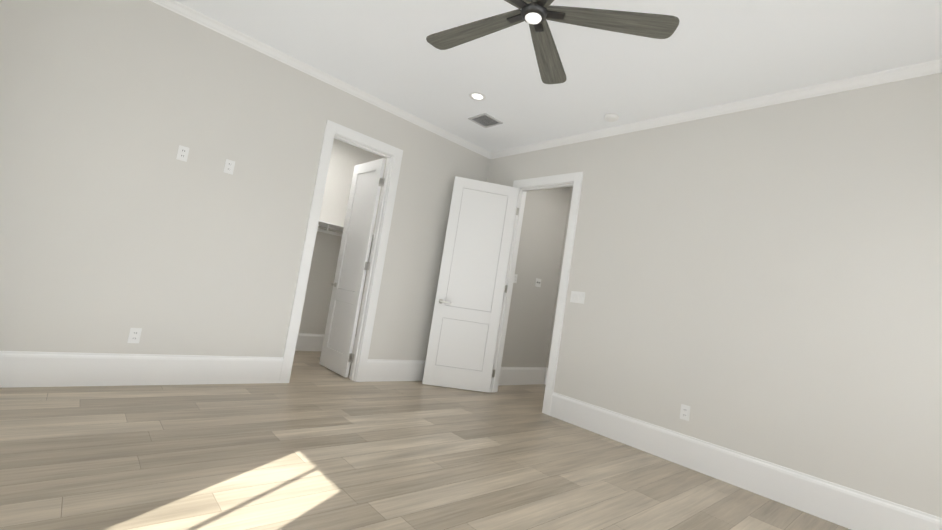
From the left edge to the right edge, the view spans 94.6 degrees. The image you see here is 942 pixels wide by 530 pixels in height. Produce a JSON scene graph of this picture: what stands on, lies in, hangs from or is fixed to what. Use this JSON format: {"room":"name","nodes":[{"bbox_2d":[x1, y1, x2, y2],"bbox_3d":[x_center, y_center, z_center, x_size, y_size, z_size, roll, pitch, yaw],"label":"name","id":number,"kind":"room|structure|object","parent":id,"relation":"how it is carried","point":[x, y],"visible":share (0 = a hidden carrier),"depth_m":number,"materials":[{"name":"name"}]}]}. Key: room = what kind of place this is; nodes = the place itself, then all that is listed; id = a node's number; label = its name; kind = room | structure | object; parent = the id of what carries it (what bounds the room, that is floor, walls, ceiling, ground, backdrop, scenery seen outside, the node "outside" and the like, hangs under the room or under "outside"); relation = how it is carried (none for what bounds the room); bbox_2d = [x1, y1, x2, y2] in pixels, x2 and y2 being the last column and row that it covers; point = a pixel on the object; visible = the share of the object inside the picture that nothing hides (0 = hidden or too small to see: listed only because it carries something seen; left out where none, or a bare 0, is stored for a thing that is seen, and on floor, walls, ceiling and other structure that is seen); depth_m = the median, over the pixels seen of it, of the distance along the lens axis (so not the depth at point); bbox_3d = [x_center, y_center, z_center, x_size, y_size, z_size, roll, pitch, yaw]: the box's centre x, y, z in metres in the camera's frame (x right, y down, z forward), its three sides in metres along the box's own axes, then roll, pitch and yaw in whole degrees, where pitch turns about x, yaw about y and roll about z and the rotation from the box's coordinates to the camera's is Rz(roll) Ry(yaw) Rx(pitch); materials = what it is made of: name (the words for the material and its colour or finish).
{"room":"empty bedroom","nodes":[
{"label":"empty bedroom","id":0,"kind":"room"},
{"bbox_2d":[0,0,489,359],"bbox_3d":[-1.651,-0.374,4.149,4.770,2.950,0.120,13,-6,-42],"label":"wall","id":1,"kind":"structure","parent":0,"point":[118,220],"depth_m":3.41,"materials":[{"name":"beige paint"}]},
{"bbox_2d":[127,328,141,342],"bbox_3d":[-2.557,0.537,3.305,0.070,0.115,0.009,13,-6,-42],"label":"electrical outlet","id":2,"kind":"object","parent":1,"relation":"attached to","point":[134,335],"visible":1,"depth_m":3.30,"materials":[{"name":"white plastic"}]},
{"bbox_2d":[0,351,282,387],"bbox_3d":[-2.602,0.789,3.275,2.305,0.236,0.016,13,-6,-42],"label":"baseboard","id":3,"kind":"structure","parent":1,"relation":"attached to","point":[17,368],"depth_m":3.28,"materials":[{"name":"white paint"}]},
{"bbox_2d":[176,145,188,161],"bbox_3d":[-2.290,-0.886,3.457,0.070,0.115,0.009,13,-6,-42],"label":"electrical outlet","id":4,"kind":"object","parent":1,"relation":"attached to","point":[182,153],"visible":1,"depth_m":3.45,"materials":[{"name":"white plastic"}]},
{"bbox_2d":[224,159,234,174],"bbox_3d":[-2.045,-0.831,3.680,0.070,0.115,0.009,13,-6,-42],"label":"electrical outlet","id":5,"kind":"object","parent":1,"relation":"attached to","point":[229,167],"visible":1,"depth_m":3.68,"materials":[{"name":"white plastic"}]},
{"bbox_2d":[149,0,488,157],"bbox_3d":[-1.363,-1.789,4.204,4.380,0.064,0.054,13,-6,-42],"label":"crown molding","id":6,"kind":"structure","parent":1,"relation":"attached to","point":[172,5],"depth_m":4.03,"materials":[{"name":"white paint"}]},
{"bbox_2d":[279,120,402,382],"bbox_3d":[-1.315,-0.090,4.469,0.882,2.541,0.158,13,-6,-42],"label":"trim","id":7,"kind":"structure","parent":1,"relation":"attached to","point":[390,153],"depth_m":4.58,"materials":[{"name":"white paint"}]},
{"bbox_2d":[319,158,385,377],"bbox_3d":[-1.368,-0.005,4.986,0.135,2.420,0.684,13,-6,-42],"label":"closet door","id":8,"kind":"structure","parent":1,"relation":"in","point":[348,286],"depth_m":4.95,"materials":[{"name":"white paint"}]},
{"bbox_2d":[364,359,425,381],"bbox_3d":[-0.645,1.229,5.061,1.325,0.236,0.016,13,-6,-42],"label":"baseboard","id":9,"kind":"structure","parent":1,"relation":"attached to","point":[377,370],"depth_m":4.86,"materials":[{"name":"white paint"}]},
{"bbox_2d":[298,138,384,333],"bbox_3d":[-2.411,-0.367,5.755,2.300,2.950,0.120,13,-6,-42],"label":"wall","id":10,"kind":"structure","parent":0,"point":[345,158],"depth_m":6.06,"materials":[{"name":"beige paint"}]},
{"bbox_2d":[295,333,323,350],"bbox_3d":[-2.573,0.973,5.601,2.300,0.236,0.016,13,-6,-42],"label":"baseboard","id":11,"kind":"structure","parent":10,"relation":"attached to","point":[309,342],"depth_m":5.93,"materials":[{"name":"white paint"}]},
{"bbox_2d":[317,220,373,240],"bbox_3d":[-2.218,-0.563,5.591,2.300,0.109,0.362,13,-6,-42],"label":"shelf","id":12,"kind":"object","parent":10,"relation":"attached to","point":[329,228],"visible":0.1,"depth_m":5.70,"materials":[{"name":"white paint"}]},
{"bbox_2d":[355,157,386,336],"bbox_3d":[-1.002,-0.133,5.972,0.120,2.950,1.700,13,-6,-42],"label":"wall","id":13,"kind":"structure","parent":0,"point":[370,249],"depth_m":6.43,"materials":[{"name":"beige paint"}]},
{"bbox_2d":[0,351,850,529],"bbox_3d":[-0.065,1.333,3.042,6.170,0.100,7.440,13,-6,-42],"label":"floor","id":14,"kind":"structure","parent":0,"point":[313,444],"depth_m":2.54,"materials":[{"name":"brown wood"}]},
{"bbox_2d":[501,187,570,366],"bbox_3d":[0.797,0.146,5.977,1.400,2.950,0.120,13,-6,-42],"label":"wall","id":15,"kind":"structure","parent":0,"point":[528,329],"depth_m":5.99,"materials":[{"name":"beige paint"}]},
{"bbox_2d":[498,367,545,385],"bbox_3d":[0.585,1.475,5.776,1.260,0.236,0.016,13,-6,-42],"label":"baseboard","id":16,"kind":"structure","parent":15,"relation":"attached to","point":[522,375],"depth_m":5.86,"materials":[{"name":"white paint"}]},
{"bbox_2d":[535,278,540,286],"bbox_3d":[0.934,0.246,6.012,0.116,0.115,0.020,13,-6,-42],"label":"light switch","id":17,"kind":"object","parent":15,"relation":"attached to","point":[537,282],"visible":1,"depth_m":6.01,"materials":[{"name":"white plastic"}]},
{"bbox_2d":[175,0,941,156],"bbox_3d":[0.400,-1.672,3.274,6.170,0.100,7.440,13,-6,-42],"label":"ceiling","id":18,"kind":"structure","parent":0,"point":[708,53],"depth_m":3.27,"materials":[{"name":"white paint"}]},
{"bbox_2d":[469,92,485,100],"bbox_3d":[0.062,-1.603,4.138,0.160,0.008,0.160,13,-6,-42],"label":"recessed light","id":19,"kind":"object","parent":18,"relation":"in","point":[477,96],"visible":1,"depth_m":4.13,"materials":[{"name":"white plastic"}]},
{"bbox_2d":[468,113,502,127],"bbox_3d":[0.154,-1.547,4.663,0.270,0.010,0.270,13,-6,-42],"label":"ceiling vent","id":20,"kind":"object","parent":18,"relation":"in","point":[485,120],"visible":1,"depth_m":4.66,"materials":[{"name":"grey metal"}]},
{"bbox_2d":[426,0,678,83],"bbox_3d":[0.302,-1.448,2.101,1.286,0.549,1.292,13,-6,-42],"label":"ceiling fan","id":21,"kind":"object","parent":18,"relation":"hanging from","point":[536,15],"visible":1,"depth_m":2.12,"materials":[{"name":"wood"}]},
{"bbox_2d":[604,113,618,121],"bbox_3d":[1.331,-1.393,4.128,0.132,0.036,0.132,13,-6,-42],"label":"smoke detector","id":22,"kind":"object","parent":18,"relation":"attached to","point":[611,117],"visible":1,"depth_m":4.09,"materials":[{"name":"white plastic"}]},
{"bbox_2d":[546,186,572,367],"bbox_3d":[2.272,0.320,5.280,0.120,2.950,2.900,13,-6,-42],"label":"wall","id":23,"kind":"structure","parent":0,"point":[558,283],"depth_m":6.31,"materials":[{"name":"beige paint"}]},
{"bbox_2d":[544,368,547,384],"bbox_3d":[2.015,1.646,5.132,0.016,0.236,2.900,13,-6,-42],"label":"baseboard","id":24,"kind":"structure","parent":23,"relation":"attached to","point":[546,368],"depth_m":6.18,"materials":[{"name":"white paint"}]},
{"bbox_2d":[487,73,941,517],"bbox_3d":[1.959,0.139,3.562,0.120,2.950,5.620,13,-6,-42],"label":"wall","id":25,"kind":"structure","parent":0,"point":[764,283],"depth_m":3.17,"materials":[{"name":"beige paint"}]},
{"bbox_2d":[422,176,518,392],"bbox_3d":[0.010,0.215,5.071,0.666,2.420,0.483,13,-6,-42],"label":"entry door","id":26,"kind":"structure","parent":25,"relation":"in","point":[468,303],"depth_m":5.05,"materials":[{"name":"white paint"}]},
{"bbox_2d":[489,172,583,414],"bbox_3d":[0.713,0.257,4.899,0.158,2.541,0.982,13,-6,-42],"label":"door frame","id":27,"kind":"structure","parent":25,"relation":"attached to","point":[574,180],"depth_m":4.78,"materials":[{"name":"white paint"}]},
{"bbox_2d":[570,291,584,303],"bbox_3d":[1.073,0.325,4.386,0.014,0.115,0.162,13,-6,-42],"label":"light switch","id":28,"kind":"object","parent":25,"relation":"attached to","point":[577,297],"visible":1,"depth_m":4.38,"materials":[{"name":"white plastic"}]},
{"bbox_2d":[680,404,690,420],"bbox_3d":[1.712,1.180,3.478,0.009,0.115,0.070,13,-6,-42],"label":"electrical outlet","id":29,"kind":"object","parent":25,"relation":"attached to","point":[685,412],"visible":1,"depth_m":3.48,"materials":[{"name":"white plastic"}]},
{"bbox_2d":[489,59,941,158],"bbox_3d":[2.075,-1.300,3.658,0.054,0.064,5.500,13,-6,-42],"label":"crown molding","id":30,"kind":"structure","parent":25,"relation":"attached to","point":[901,73],"depth_m":3.46,"materials":[{"name":"white paint"}]},
{"bbox_2d":[549,392,941,529],"bbox_3d":[2.144,1.496,2.921,0.016,0.236,3.995,13,-6,-42],"label":"baseboard","id":31,"kind":"structure","parent":25,"relation":"attached to","point":[846,507],"depth_m":3.07,"materials":[{"name":"white paint"}]}
]}

